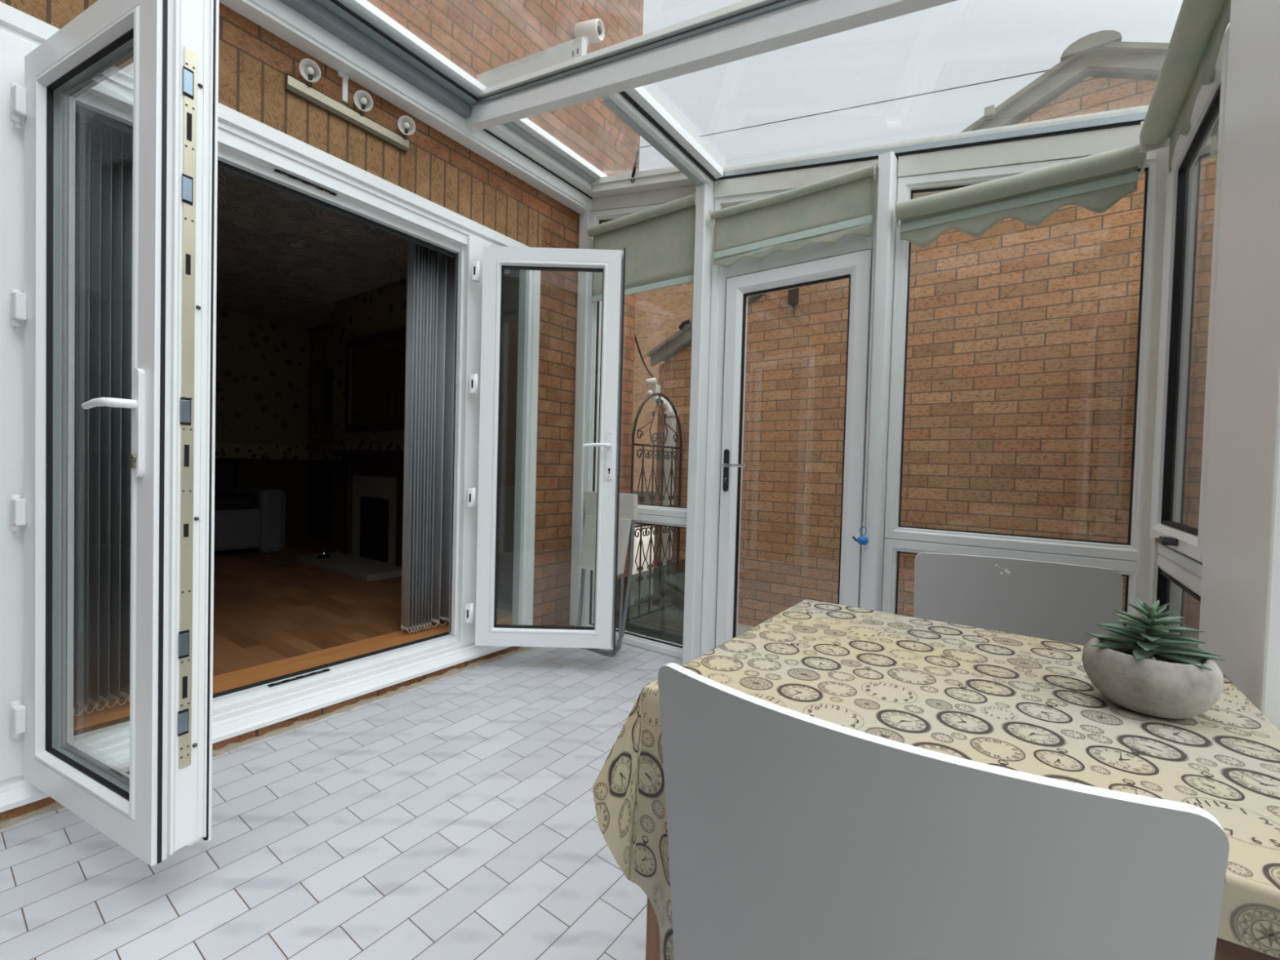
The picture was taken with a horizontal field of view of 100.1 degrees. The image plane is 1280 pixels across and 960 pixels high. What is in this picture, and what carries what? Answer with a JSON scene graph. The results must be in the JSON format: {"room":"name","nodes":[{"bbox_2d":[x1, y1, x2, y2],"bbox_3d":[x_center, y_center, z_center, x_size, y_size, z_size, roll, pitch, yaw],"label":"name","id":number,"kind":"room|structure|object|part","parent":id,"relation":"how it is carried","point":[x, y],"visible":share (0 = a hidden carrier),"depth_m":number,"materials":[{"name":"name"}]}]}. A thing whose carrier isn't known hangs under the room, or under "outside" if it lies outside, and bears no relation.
{"room":"sunroom","nodes":[
{"label":"sunroom","id":0,"kind":"room"},
{"bbox_2d":[77,280,309,537],"bbox_3d":[-5.138,-0.529,4.218,0.100,2.350,5.600,2,2,36],"label":"wall","id":1,"kind":"structure","parent":0,"point":[264,362],"depth_m":5.72,"materials":[{"name":"paint"}]},
{"bbox_2d":[214,306,222,458],"bbox_3d":[-4.233,-0.528,5.279,0.120,2.350,0.140,2,2,36],"label":"wall pier","id":2,"kind":"object","parent":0,"point":[219,309],"visible":0.29,"depth_m":5.27,"materials":[{"name":"paper"}]},
{"bbox_2d":[77,167,407,328],"bbox_3d":[-3.446,-1.681,2.988,4.000,0.100,5.600,2,2,36],"label":"ceiling","id":3,"kind":"structure","parent":0,"point":[282,257],"depth_m":3.88,"materials":[{"name":"paint"}]},
{"bbox_2d":[76,536,444,709],"bbox_3d":[-3.512,0.767,3.043,4.000,0.100,5.600,2,2,36],"label":"floor","id":4,"kind":"structure","parent":0,"point":[273,606],"depth_m":3.19,"materials":[{"name":"laminate"}]},
{"bbox_2d":[76,458,285,564],"bbox_3d":[-4.213,0.235,4.500,0.920,0.859,1.900,2,2,36],"label":"sofa","id":5,"kind":"object","parent":4,"relation":"on","point":[249,517],"visible":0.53,"depth_m":4.85,"materials":[{"name":"grey fabric"}]},
{"bbox_2d":[214,492,255,510],"bbox_3d":[-3.929,0.197,4.752,0.640,0.140,0.700,2,2,36],"label":"seat cushion","id":6,"kind":"object","parent":5,"relation":"on","point":[223,500],"depth_m":4.74,"materials":[{"name":"black leather"}]},
{"bbox_3d":[-3.723,0.363,5.183,0.920,0.599,0.220,2,2,36],"label":"arm","id":7,"kind":"part","parent":5,"relation":"part of","materials":[{"name":"grey leather"}]},
{"bbox_2d":[295,449,404,582],"bbox_3d":[-2.332,0.233,4.384,1.200,0.969,0.400,2,2,36],"label":"fireplace","id":8,"kind":"object","parent":4,"relation":"on","point":[371,484],"visible":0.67,"depth_m":4.46,"materials":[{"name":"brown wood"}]},
{"bbox_2d":[316,550,331,558],"bbox_3d":[-2.673,0.623,4.534,0.110,0.066,0.110,2,2,36],"label":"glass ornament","id":9,"kind":"object","parent":8,"relation":"on","point":[323,553],"visible":1,"depth_m":4.51,"materials":[{"name":"black glass"}]},
{"bbox_3d":[-2.608,0.246,4.788,0.140,0.909,0.070,2,2,36],"label":"mantel leg","id":10,"kind":"part","parent":8,"relation":"part of","materials":[{"name":"brown wood"}]},
{"bbox_2d":[332,449,404,457],"bbox_3d":[-2.237,-0.222,4.487,1.200,0.060,0.120,2,2,36],"label":"mantel shelf","id":11,"kind":"object","parent":8,"relation":"attached to","point":[343,453],"depth_m":4.42,"materials":[{"name":"brown wood"}]},
{"bbox_3d":[-2.225,0.318,4.536,0.780,0.700,0.030,2,2,36],"label":"panel","id":12,"kind":"part","parent":8,"relation":"part of","materials":[{"name":"beige stone"}]},
{"bbox_3d":[-1.863,0.279,4.248,0.140,0.909,0.070,2,2,36],"label":"mantel leg","id":13,"kind":"part","parent":8,"relation":"part of","materials":[{"name":"brown wood"}]},
{"bbox_2d":[306,320,333,542],"bbox_3d":[-2.108,-0.463,4.924,3.980,2.350,0.100,2,2,36],"label":"wall","id":14,"kind":"structure","parent":0,"point":[319,484],"depth_m":5.89,"materials":[{"name":"paint"}]},
{"bbox_3d":[-3.298,-0.898,5.710,0.260,0.580,0.020,2,2,36],"label":"framed picture","id":15,"kind":"object","parent":14,"relation":"attached to","visible":0},
{"bbox_2d":[325,370,333,420],"bbox_3d":[-3.296,-0.898,5.715,0.200,0.520,0.008,2,2,36],"label":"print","id":16,"kind":"object","parent":15,"relation":"attached to","point":[329,374],"depth_m":5.73},
{"bbox_2d":[0,0,643,821],"bbox_3d":[-1.599,-2.055,1.808,0.348,6.400,5.060,2,2,36],"label":"wall","id":17,"kind":"structure","parent":0,"point":[478,37],"depth_m":2.82,"materials":[{"name":"brown brick"}]},
{"bbox_2d":[73,112,133,715],"bbox_3d":[-1.884,-0.235,1.683,0.088,2.018,0.515,2,2,36],"label":"vertical blind","id":18,"kind":"object","parent":17,"relation":"attached to","point":[104,153],"visible":0.55,"depth_m":1.80,"materials":[{"name":"fabric"}]},
{"bbox_3d":[-1.816,0.763,1.781,0.003,0.023,0.270,2,2,36],"label":"chain","id":19,"kind":"part","parent":18,"relation":"part of","materials":[{"name":"white plastic"}]},
{"bbox_2d":[0,645,510,813],"bbox_3d":[-1.314,0.879,2.122,0.086,0.064,2.390,2,2,36],"label":"sill","id":20,"kind":"structure","parent":17,"relation":"attached to","point":[25,793],"depth_m":2.08,"materials":[{"name":"plastic"}]},
{"bbox_2d":[0,646,533,829],"bbox_3d":[-1.207,0.937,2.205,0.034,0.021,2.750,2,2,36],"label":"trim","id":21,"kind":"structure","parent":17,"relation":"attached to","point":[6,823],"depth_m":2.11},
{"bbox_2d":[0,1,540,791],"bbox_3d":[-1.328,-0.191,2.129,0.096,2.205,2.390,2,2,36],"label":"door frame","id":22,"kind":"structure","parent":17,"relation":"in","point":[250,148],"depth_m":2.10,"materials":[{"name":"white plastic"}]},
{"bbox_2d":[9,0,218,866],"bbox_3d":[-1.376,-0.143,1.350,0.754,1.989,0.173,2,1,26],"label":"door","id":23,"kind":"structure","parent":22,"relation":"attached to","point":[163,806],"depth_m":1.24,"materials":[{"name":"plastic"}]},
{"bbox_3d":[-1.181,-0.169,1.188,0.146,0.022,0.052,2,1,26],"label":"handle lever","id":24,"kind":"part","parent":23,"relation":"part of","materials":[{"name":"plastic"}]},
{"bbox_3d":[-1.113,-0.127,1.189,0.030,0.240,0.011,2,1,26],"label":"handle plate","id":25,"kind":"part","parent":23,"relation":"part of","materials":[{"name":"plastic"}]},
{"bbox_2d":[465,245,625,650],"bbox_3d":[-0.471,-0.152,2.647,0.746,1.990,0.134,2,1,0],"label":"door","id":26,"kind":"structure","parent":22,"relation":"attached to","point":[611,263],"depth_m":2.65,"materials":[{"name":"plastic"}]},
{"bbox_3d":[-0.207,-0.169,2.608,0.136,0.022,0.052,2,1,0],"label":"handle lever","id":27,"kind":"part","parent":26,"relation":"part of","materials":[{"name":"plastic"}]},
{"bbox_3d":[-0.150,-0.123,2.640,0.030,0.240,0.011,2,1,0],"label":"handle plate","id":28,"kind":"part","parent":26,"relation":"part of","materials":[{"name":"plastic"}]},
{"bbox_2d":[73,608,512,730],"bbox_3d":[-1.485,0.837,2.247,0.220,0.106,2.390,2,2,36],"label":"threshold","id":29,"kind":"object","parent":17,"relation":"attached to","point":[228,681],"visible":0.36,"depth_m":2.28,"materials":[{"name":"brown wood"}]},
{"bbox_2d":[337,70,348,103],"bbox_3d":[-1.198,-1.584,2.161,0.013,0.108,0.039,2,2,36],"label":"cable trunking","id":30,"kind":"object","parent":17,"relation":"attached to","point":[344,77],"visible":1,"depth_m":2.16,"materials":[{"name":"white plastic"}]},
{"bbox_2d":[284,58,415,152],"bbox_3d":[-1.150,-1.514,2.170,0.084,0.117,0.481,2,2,36],"label":"wall light","id":31,"kind":"object","parent":17,"relation":"attached to","point":[310,71],"visible":1,"depth_m":2.16,"materials":[{"name":"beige metal"}]},
{"bbox_3d":[-1.245,-1.540,2.019,0.062,0.064,0.063,2,2,36],"label":"lamp shade","id":32,"kind":"part","parent":31,"relation":"part of","materials":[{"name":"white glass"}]},
{"bbox_3d":[-1.253,-1.518,2.035,0.015,0.038,0.034,0,2,-44],"label":"spot arm","id":33,"kind":"part","parent":31,"relation":"part of","materials":[{"name":"silver metal"}]},
{"bbox_3d":[-1.245,-1.545,2.026,0.031,0.028,0.028,2,2,36],"label":"bulb","id":34,"kind":"part","parent":31,"relation":"part of","materials":[{"name":"white glass"}]},
{"bbox_3d":[-1.135,-1.518,2.197,0.015,0.038,0.034,0,2,-44],"label":"spot arm","id":35,"kind":"part","parent":31,"relation":"part of","materials":[{"name":"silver metal"}]},
{"bbox_3d":[-1.128,-1.540,2.181,0.062,0.064,0.063,2,2,36],"label":"lamp shade","id":36,"kind":"part","parent":31,"relation":"part of","materials":[{"name":"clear glass"}]},
{"bbox_3d":[-1.127,-1.546,2.188,0.031,0.028,0.028,2,2,36],"label":"bulb","id":37,"kind":"part","parent":31,"relation":"part of","materials":[{"name":"white glass"}]},
{"bbox_3d":[-1.026,-1.518,2.349,0.015,0.038,0.034,0,2,-44],"label":"spot arm","id":38,"kind":"part","parent":31,"relation":"part of","materials":[{"name":"silver metal"}]},
{"bbox_3d":[-1.018,-1.541,2.332,0.062,0.064,0.063,2,2,36],"label":"lamp shade","id":39,"kind":"part","parent":31,"relation":"part of","materials":[{"name":"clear glass"}]},
{"bbox_3d":[-1.018,-1.546,2.340,0.031,0.028,0.028,2,2,36],"label":"bulb","id":40,"kind":"part","parent":31,"relation":"part of","materials":[{"name":"white glass"}]},
{"bbox_2d":[218,0,591,213],"bbox_3d":[-1.486,-1.721,1.665,0.119,0.175,4.160,2,2,36],"label":"wall plate","id":41,"kind":"object","parent":17,"relation":"attached to","point":[275,16],"visible":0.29,"depth_m":2.27,"materials":[{"name":"white plastic"}]},
{"bbox_2d":[279,0,486,118],"bbox_3d":[-1.693,-1.744,1.204,0.154,0.090,3.170,2,2,36],"label":"roof beam","id":42,"kind":"structure","parent":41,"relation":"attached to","point":[359,24],"depth_m":2.16,"materials":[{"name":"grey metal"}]},
{"bbox_2d":[483,117,607,199],"label":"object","id":43,"kind":"object","parent":41,"relation":"attached to","point":[522,135],"depth_m":2.85,"materials":[{"name":"white plastic"}]},
{"bbox_3d":[-0.485,-1.750,2.878,0.144,0.087,0.848,2,2,36],"label":"rail","id":44,"kind":"part","parent":43,"relation":"part of","materials":[{"name":"white plastic"}]},
{"bbox_2d":[400,240,510,632],"bbox_3d":[-1.383,-0.234,2.374,0.089,2.024,1.980,2,2,36],"label":"vertical blind","id":45,"kind":"object","parent":17,"relation":"attached to","point":[431,274],"visible":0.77,"depth_m":2.74,"materials":[{"name":"fabric"}]},
{"bbox_3d":[-1.055,0.763,2.830,0.003,0.028,0.362,2,2,36],"label":"chain","id":46,"kind":"part","parent":45,"relation":"part of","materials":[{"name":"white plastic"}]},
{"bbox_3d":[-1.357,-1.228,2.351,0.044,0.035,1.980,2,2,36],"label":"head rail","id":47,"kind":"part","parent":45,"relation":"part of","materials":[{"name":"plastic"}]},
{"bbox_2d":[497,269,519,612],"bbox_3d":[-1.457,-0.199,2.223,0.219,2.199,2.389,2,2,36],"label":"window blind","id":48,"kind":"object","parent":17,"relation":"attached to","point":[511,281],"depth_m":3.20,"materials":[{"name":"white plastic"}]},
{"bbox_2d":[573,18,604,48],"bbox_3d":[-0.316,-2.593,3.183,0.195,0.242,0.108,2,1,25],"label":"security camera","id":49,"kind":"object","parent":17,"relation":"attached to","point":[593,31],"visible":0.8,"depth_m":3.14,"materials":[{"name":"white plastic"}]},
{"bbox_2d":[627,0,644,573],"bbox_3d":[-0.132,-2.062,3.873,0.299,6.400,0.004,2,2,36],"label":"wall","id":50,"kind":"structure","parent":17,"relation":"attached to","point":[643,0],"depth_m":3.81,"materials":[{"name":"brown brick"}]},
{"bbox_2d":[581,204,693,658],"bbox_3d":[0.001,-0.336,3.106,0.785,2.591,0.068,2,2,36],"label":"window","id":51,"kind":"structure","parent":17,"relation":"in","point":[649,514],"depth_m":3.28,"materials":[{"name":"white plastic"}]},
{"bbox_3d":[-0.023,0.577,3.126,0.785,0.765,0.068,2,2,36],"label":"frame","id":52,"kind":"part","parent":51,"relation":"part of","materials":[{"name":"white plastic"}]},
{"bbox_3d":[0.012,-0.719,3.097,0.785,1.825,0.068,2,2,36],"label":"frame","id":53,"kind":"part","parent":51,"relation":"part of","materials":[{"name":"white plastic"}]},
{"bbox_2d":[586,191,696,302],"bbox_3d":[-0.001,-1.278,3.007,0.744,0.444,0.076,2,2,36],"label":"roller blind","id":54,"kind":"object","parent":51,"relation":"attached to","point":[658,242],"visible":0.81,"depth_m":2.96,"materials":[{"name":"beige fabric"}]},
{"bbox_2d":[590,184,696,211],"bbox_3d":[0.037,-1.605,3.079,0.785,0.221,0.080,2,2,36],"label":"board","id":55,"kind":"object","parent":51,"relation":"attached to","point":[666,195],"visible":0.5,"depth_m":3.05,"materials":[{"name":"white plastic"}]},
{"bbox_2d":[634,334,653,377],"bbox_3d":[0.035,-0.953,4.176,0.016,0.193,0.733,2,1,13],"label":"cable","id":56,"kind":"object","parent":17,"relation":"attached to","point":[635,338],"visible":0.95,"depth_m":4.07,"materials":[{"name":"black rubber"}]},
{"bbox_2d":[603,84,725,186],"label":"rafter","id":57,"kind":"object","parent":17,"relation":"in","point":[650,115],"depth_m":2.37,"materials":[{"name":"white plastic"}]},
{"bbox_3d":[0.151,-1.565,2.446,0.115,0.127,0.855,2,2,36],"label":"rail","id":58,"kind":"part","parent":57,"relation":"part of","materials":[{"name":"white plastic"}]},
{"bbox_2d":[585,104,1156,626],"bbox_3d":[0.745,-0.388,2.522,2.620,2.702,0.180,2,2,36],"label":"window","id":59,"kind":"structure","parent":17,"relation":"in","point":[1121,557],"depth_m":2.15,"materials":[{"name":"white plastic"}]},
{"bbox_2d":[709,160,879,528],"bbox_3d":[0.671,-0.579,2.509,0.806,1.541,0.087,2,2,36],"label":"roller blind","id":60,"kind":"object","parent":59,"relation":"attached to","point":[826,211],"visible":1,"depth_m":2.46,"materials":[{"name":"beige fabric"}]},
{"bbox_2d":[852,527,868,545],"bbox_3d":[0.933,0.236,2.270,0.065,0.076,0.044,2,2,36],"label":"charm","id":61,"kind":"object","parent":60,"relation":"hanging from","point":[862,540],"visible":1,"depth_m":2.25,"materials":[{"name":"blue plastic"}]},
{"bbox_3d":[0.965,-0.546,2.245,0.017,1.503,0.004,2,2,36],"label":"pull chain","id":62,"kind":"part","parent":60,"relation":"part of","materials":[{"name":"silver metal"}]},
{"bbox_3d":[1.399,0.628,2.095,0.840,0.725,0.068,2,2,36],"label":"frame","id":63,"kind":"part","parent":59,"relation":"part of","materials":[{"name":"white plastic"}]},
{"bbox_2d":[897,124,1140,177],"bbox_3d":[1.482,-1.231,2.032,0.913,0.243,0.080,2,2,36],"label":"board","id":64,"kind":"object","parent":59,"relation":"attached to","point":[1084,144],"visible":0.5,"depth_m":2.02,"materials":[{"name":"white plastic"}]},
{"bbox_2d":[894,142,1146,247],"bbox_3d":[1.363,-1.031,1.995,0.757,0.196,0.084,2,2,36],"label":"roller blind","id":65,"kind":"object","parent":59,"relation":"attached to","point":[1095,183],"visible":1,"depth_m":1.96,"materials":[{"name":"beige fabric"}]},
{"bbox_2d":[0,640,682,959],"bbox_3d":[-0.450,1.058,0.922,2.935,0.120,4.160,2,2,36],"label":"floor","id":66,"kind":"structure","parent":0,"point":[454,817],"depth_m":1.41,"materials":[{"name":"white tile"}]},
{"bbox_2d":[569,208,591,626],"bbox_3d":[-0.349,-0.365,3.353,0.074,2.620,0.100,2,2,36],"label":"post","id":67,"kind":"object","parent":66,"relation":"on","point":[583,300],"visible":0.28,"depth_m":3.31,"materials":[{"name":"white plastic"}]},
{"bbox_2d":[577,491,637,656],"bbox_3d":[-0.211,0.513,3.014,0.380,0.883,0.130,2,2,36],"label":"folding chair","id":68,"kind":"object","parent":66,"relation":"on","point":[628,503],"visible":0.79,"depth_m":2.95,"materials":[{"name":"white plastic"}]},
{"bbox_3d":[-0.331,0.511,3.087,0.046,0.878,0.158,1,1,-9],"label":"leg","id":69,"kind":"part","parent":68,"relation":"part of","materials":[{"name":"grey metal"}]},
{"bbox_3d":[-0.225,0.719,3.006,0.327,0.466,0.078,2,2,36],"label":"frame","id":70,"kind":"part","parent":68,"relation":"part of","materials":[{"name":"grey metal"}]},
{"bbox_3d":[-0.201,0.364,3.014,0.335,0.305,0.052,2,2,36],"label":"seat","id":71,"kind":"part","parent":68,"relation":"part of","materials":[{"name":"white plastic"}]},
{"bbox_3d":[-0.169,0.142,3.035,0.365,0.140,0.045,2,2,36],"label":"backrest","id":72,"kind":"part","parent":68,"relation":"part of","materials":[{"name":"white plastic"}]},
{"bbox_3d":[-0.108,0.521,2.925,0.158,0.878,0.046,1,1,-9],"label":"leg","id":73,"kind":"part","parent":68,"relation":"part of","materials":[{"name":"grey metal"}]},
{"bbox_2d":[682,182,715,665],"bbox_3d":[0.327,-0.280,2.829,0.070,2.510,0.155,2,2,36],"label":"post","id":74,"kind":"object","parent":66,"relation":"on","point":[705,201],"visible":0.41,"depth_m":2.77,"materials":[{"name":"white plastic"}]},
{"bbox_2d":[700,180,877,656],"bbox_3d":[0.681,-0.231,2.572,0.808,2.443,0.134,2,2,36],"label":"door","id":75,"kind":"structure","parent":66,"relation":"on","point":[850,257],"depth_m":2.70,"materials":[{"name":"plastic"}]},
{"bbox_3d":[0.440,-0.050,2.731,0.028,0.215,0.010,2,2,36],"label":"handle plate","id":76,"kind":"part","parent":75,"relation":"part of","materials":[{"name":"black metal"}]},
{"bbox_3d":[0.472,-0.072,2.672,0.140,0.019,0.050,2,2,36],"label":"handle lever","id":77,"kind":"part","parent":75,"relation":"part of","materials":[{"name":"silver metal"}]},
{"bbox_3d":[0.731,-1.296,2.578,0.808,0.312,0.062,2,2,36],"label":"fanlight frame","id":78,"kind":"part","parent":75,"relation":"part of","materials":[{"name":"white plastic"}]},
{"bbox_2d":[713,159,878,197],"bbox_3d":[0.734,-1.424,2.574,0.812,0.226,0.080,2,2,36],"label":"board","id":79,"kind":"object","parent":75,"relation":"on","point":[794,179],"visible":0.43,"depth_m":2.56,"materials":[{"name":"white plastic"}]},
{"bbox_2d":[862,151,897,611],"bbox_3d":[1.035,-0.177,2.316,0.069,2.365,0.155,2,2,36],"label":"post","id":80,"kind":"object","parent":66,"relation":"on","point":[873,550],"visible":0.59,"depth_m":2.25,"materials":[{"name":"white plastic"}]},
{"bbox_2d":[657,662,1229,959],"bbox_3d":[0.276,0.613,0.598,0.429,0.822,0.402,2,2,35],"label":"dining chair","id":81,"kind":"object","parent":66,"relation":"on","point":[793,835],"visible":1,"depth_m":0.42,"materials":[{"name":"white paint"}]},
{"bbox_2d":[645,875,1279,959],"bbox_3d":[0.474,0.663,0.832,0.687,0.722,0.670,2,2,36],"label":"dining table","id":82,"kind":"object","parent":66,"relation":"on","point":[1224,949],"visible":0.12,"depth_m":0.43,"materials":[{"name":"brown wood"}]},
{"bbox_3d":[0.042,0.664,0.769,0.050,0.700,0.050,2,2,36],"label":"leg","id":83,"kind":"part","parent":82,"relation":"part of","materials":[{"name":"brown wood"}]},
{"bbox_2d":[592,599,1279,959],"bbox_3d":[0.451,0.459,0.822,0.760,0.320,0.750,2,2,36],"label":"tablecloth","id":84,"kind":"object","parent":82,"relation":"on","point":[1029,704],"visible":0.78,"depth_m":0.72,"materials":[{"name":"beige fabric"}]},
{"bbox_2d":[1081,597,1226,719],"bbox_3d":[0.689,0.234,0.723,0.141,0.145,0.142,2,2,36],"label":"potted succulent","id":85,"kind":"object","parent":84,"relation":"on","point":[1145,668],"visible":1,"depth_m":0.69,"materials":[{"name":"green plant"}]},
{"bbox_3d":[0.689,0.209,0.724,0.014,0.074,0.014,2,1,13],"label":"stem","id":86,"kind":"part","parent":85,"relation":"part of","materials":[{"name":"green plant"}]},
{"bbox_2d":[913,552,1123,645],"bbox_3d":[0.847,0.615,1.222,0.429,0.822,0.402,2,1,29],"label":"dining chair","id":87,"kind":"object","parent":66,"relation":"on","point":[1045,600],"visible":0.31,"depth_m":1.36,"materials":[{"name":"white paint"}]},
{"bbox_2d":[1133,136,1179,617],"bbox_3d":[1.739,-0.063,1.777,0.115,2.200,0.200,2,2,36],"label":"post","id":88,"kind":"object","parent":66,"relation":"on","point":[1147,568],"visible":0.07,"depth_m":1.78,"materials":[{"name":"white plastic"}]},
{"bbox_2d":[1149,26,1229,648],"bbox_3d":[1.468,-0.028,1.431,0.125,2.070,0.840,2,2,36],"label":"window","id":89,"kind":"structure","parent":66,"relation":"on","point":[1194,177],"depth_m":1.50,"materials":[{"name":"white plastic"}]},
{"bbox_3d":[1.491,-0.027,1.414,0.068,2.070,0.840,2,2,36],"label":"frame","id":90,"kind":"part","parent":89,"relation":"part of","materials":[{"name":"white plastic"}]},
{"bbox_2d":[1139,0,1231,173],"bbox_3d":[1.448,-1.066,1.416,0.103,0.195,0.758,2,2,36],"label":"roller blind","id":91,"kind":"object","parent":89,"relation":"attached to","point":[1190,59],"visible":0.94,"depth_m":1.40,"materials":[{"name":"beige fabric"}]},
{"bbox_3d":[1.507,-0.003,1.464,0.012,1.918,0.640,2,2,36],"label":"glass pane","id":92,"kind":"part","parent":89,"relation":"part of","materials":[{"name":"clear glass"}]},
{"bbox_2d":[1198,0,1279,730],"bbox_3d":[1.143,-0.270,0.913,0.160,2.620,0.378,2,2,36],"label":"wall","id":93,"kind":"structure","parent":66,"relation":"on","point":[1240,604],"depth_m":0.93,"materials":[{"name":"paint"}]},
{"bbox_2d":[330,278,406,551],"bbox_3d":[-2.082,-0.456,4.645,1.750,2.350,0.319,2,2,36],"label":"wall","id":94,"kind":"structure","parent":0,"point":[382,308],"depth_m":4.77,"materials":[{"name":"paint"}]},
{"bbox_2d":[344,326,405,432],"bbox_3d":[-2.195,-0.821,4.509,1.100,0.820,0.030,2,2,36],"label":"mirror","id":95,"kind":"object","parent":94,"relation":"attached to","point":[375,366],"visible":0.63,"depth_m":4.54,"materials":[{"name":"black mirror"}]},
{"bbox_2d":[1081,637,1224,719],"bbox_3d":[0.687,0.267,0.725,0.139,0.078,0.139,2,2,36],"label":"pot","id":96,"kind":"object","parent":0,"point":[1164,681],"depth_m":0.69,"materials":[{"name":"concrete"}]},
{"bbox_3d":[-0.265,-0.003,-1.074,0.090,2.100,1.150,2,2,36],"label":"wall","id":97,"kind":"structure","parent":0,"visible":0},
{"bbox_3d":[0.648,-1.101,0.120,0.090,0.090,4.160,2,2,36],"label":"beam","id":98,"kind":"structure","parent":97,"relation":"attached to","visible":0},
{"bbox_2d":[465,0,957,131],"bbox_3d":[0.251,-1.469,1.788,2.634,0.589,0.084,2,2,36],"label":"rafter","id":99,"kind":"object","parent":98,"relation":"on","point":[745,28],"visible":0.89,"depth_m":1.83,"materials":[{"name":"white plastic"}]},
{"bbox_2d":[476,35,586,88],"bbox_3d":[-0.488,-1.781,2.324,0.660,0.200,0.032,2,2,36],"label":"trunking","id":100,"kind":"structure","parent":99,"relation":"attached to","point":[576,47],"depth_m":2.27,"materials":[{"name":"white plastic"}]},
{"label":"outside","id":101,"kind":"structure","parent":0,"visible":0},
{"bbox_2d":[640,69,1048,147],"bbox_3d":[3.700,-8.213,12.114,10.404,1.832,0.022,2,2,36],"label":"overhead cable","id":102,"kind":"object","parent":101,"point":[1047,69],"visible":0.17,"depth_m":11.13,"materials":[{"name":"black rubber"}]},
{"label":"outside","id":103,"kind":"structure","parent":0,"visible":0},
{"bbox_2d":[631,524,754,635],"bbox_3d":[4.564,1.165,10.628,13.000,0.200,17.439,2,2,36],"label":"floor","id":104,"kind":"structure","parent":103,"point":[741,628],"depth_m":7.29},
{"bbox_2d":[632,490,655,526],"bbox_3d":[0.562,0.604,10.742,6.350,0.700,0.050,2,2,36],"label":"fence","id":105,"kind":"object","parent":104,"relation":"on","point":[646,501],"visible":0.02,"depth_m":11.03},
{"bbox_2d":[615,559,684,644],"bbox_3d":[0.079,0.725,3.221,1.000,0.770,0.026,2,2,36],"label":"window pane","id":106,"kind":"object","parent":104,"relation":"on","point":[655,605],"visible":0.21,"depth_m":3.19,"materials":[{"name":"clear glass"}]},
{"bbox_2d":[628,392,682,572],"bbox_3d":[0.130,0.200,4.146,0.021,1.741,0.689,2,2,36],"label":"gate","id":107,"kind":"object","parent":104,"relation":"on","point":[642,498],"visible":0.66,"depth_m":4.13,"materials":[{"name":"brown metal"}]},
{"bbox_3d":[0.126,0.340,4.149,0.018,0.016,0.665,2,2,36],"label":"cross rail","id":108,"kind":"part","parent":107,"relation":"part of","materials":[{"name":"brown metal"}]},
{"bbox_3d":[0.142,-0.259,4.136,0.018,0.016,0.665,2,2,36],"label":"cross rail","id":109,"kind":"part","parent":107,"relation":"part of","materials":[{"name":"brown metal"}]},
{"bbox_2d":[631,281,693,492],"bbox_3d":[2.057,-4.017,20.669,11.400,9.570,2.100,2,2,36],"label":"house","id":110,"kind":"structure","parent":104,"relation":"on","point":[660,313],"depth_m":20.71,"materials":[{"name":"brick"}]},
{"bbox_2d":[647,30,1201,626],"bbox_3d":[3.826,-0.598,4.926,5.660,3.540,5.130,2,2,36],"label":"building","id":111,"kind":"structure","parent":104,"relation":"on","point":[1022,337],"depth_m":3.21,"materials":[{"name":"orange brick"}]},
{"bbox_2d":[645,377,660,401],"bbox_3d":[0.105,-0.741,4.388,0.114,0.189,0.083,2,1,12],"label":"security camera","id":112,"kind":"object","parent":111,"relation":"attached to","point":[652,381],"visible":0.86,"depth_m":4.36,"materials":[{"name":"white plastic"}]},
{"bbox_2d":[646,390,678,565],"bbox_3d":[0.165,0.164,4.502,0.271,1.839,0.099,2,1,30],"label":"drainpipe","id":113,"kind":"object","parent":111,"relation":"attached to","point":[670,419],"visible":0.41,"depth_m":4.43,"materials":[{"name":"white plastic"}]},
{"bbox_2d":[787,287,799,312],"bbox_3d":[1.104,-1.302,3.861,0.065,0.191,0.044,2,2,36],"label":"sensor","id":114,"kind":"object","parent":111,"relation":"attached to","point":[793,295],"visible":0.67,"depth_m":3.84,"materials":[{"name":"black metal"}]}
]}

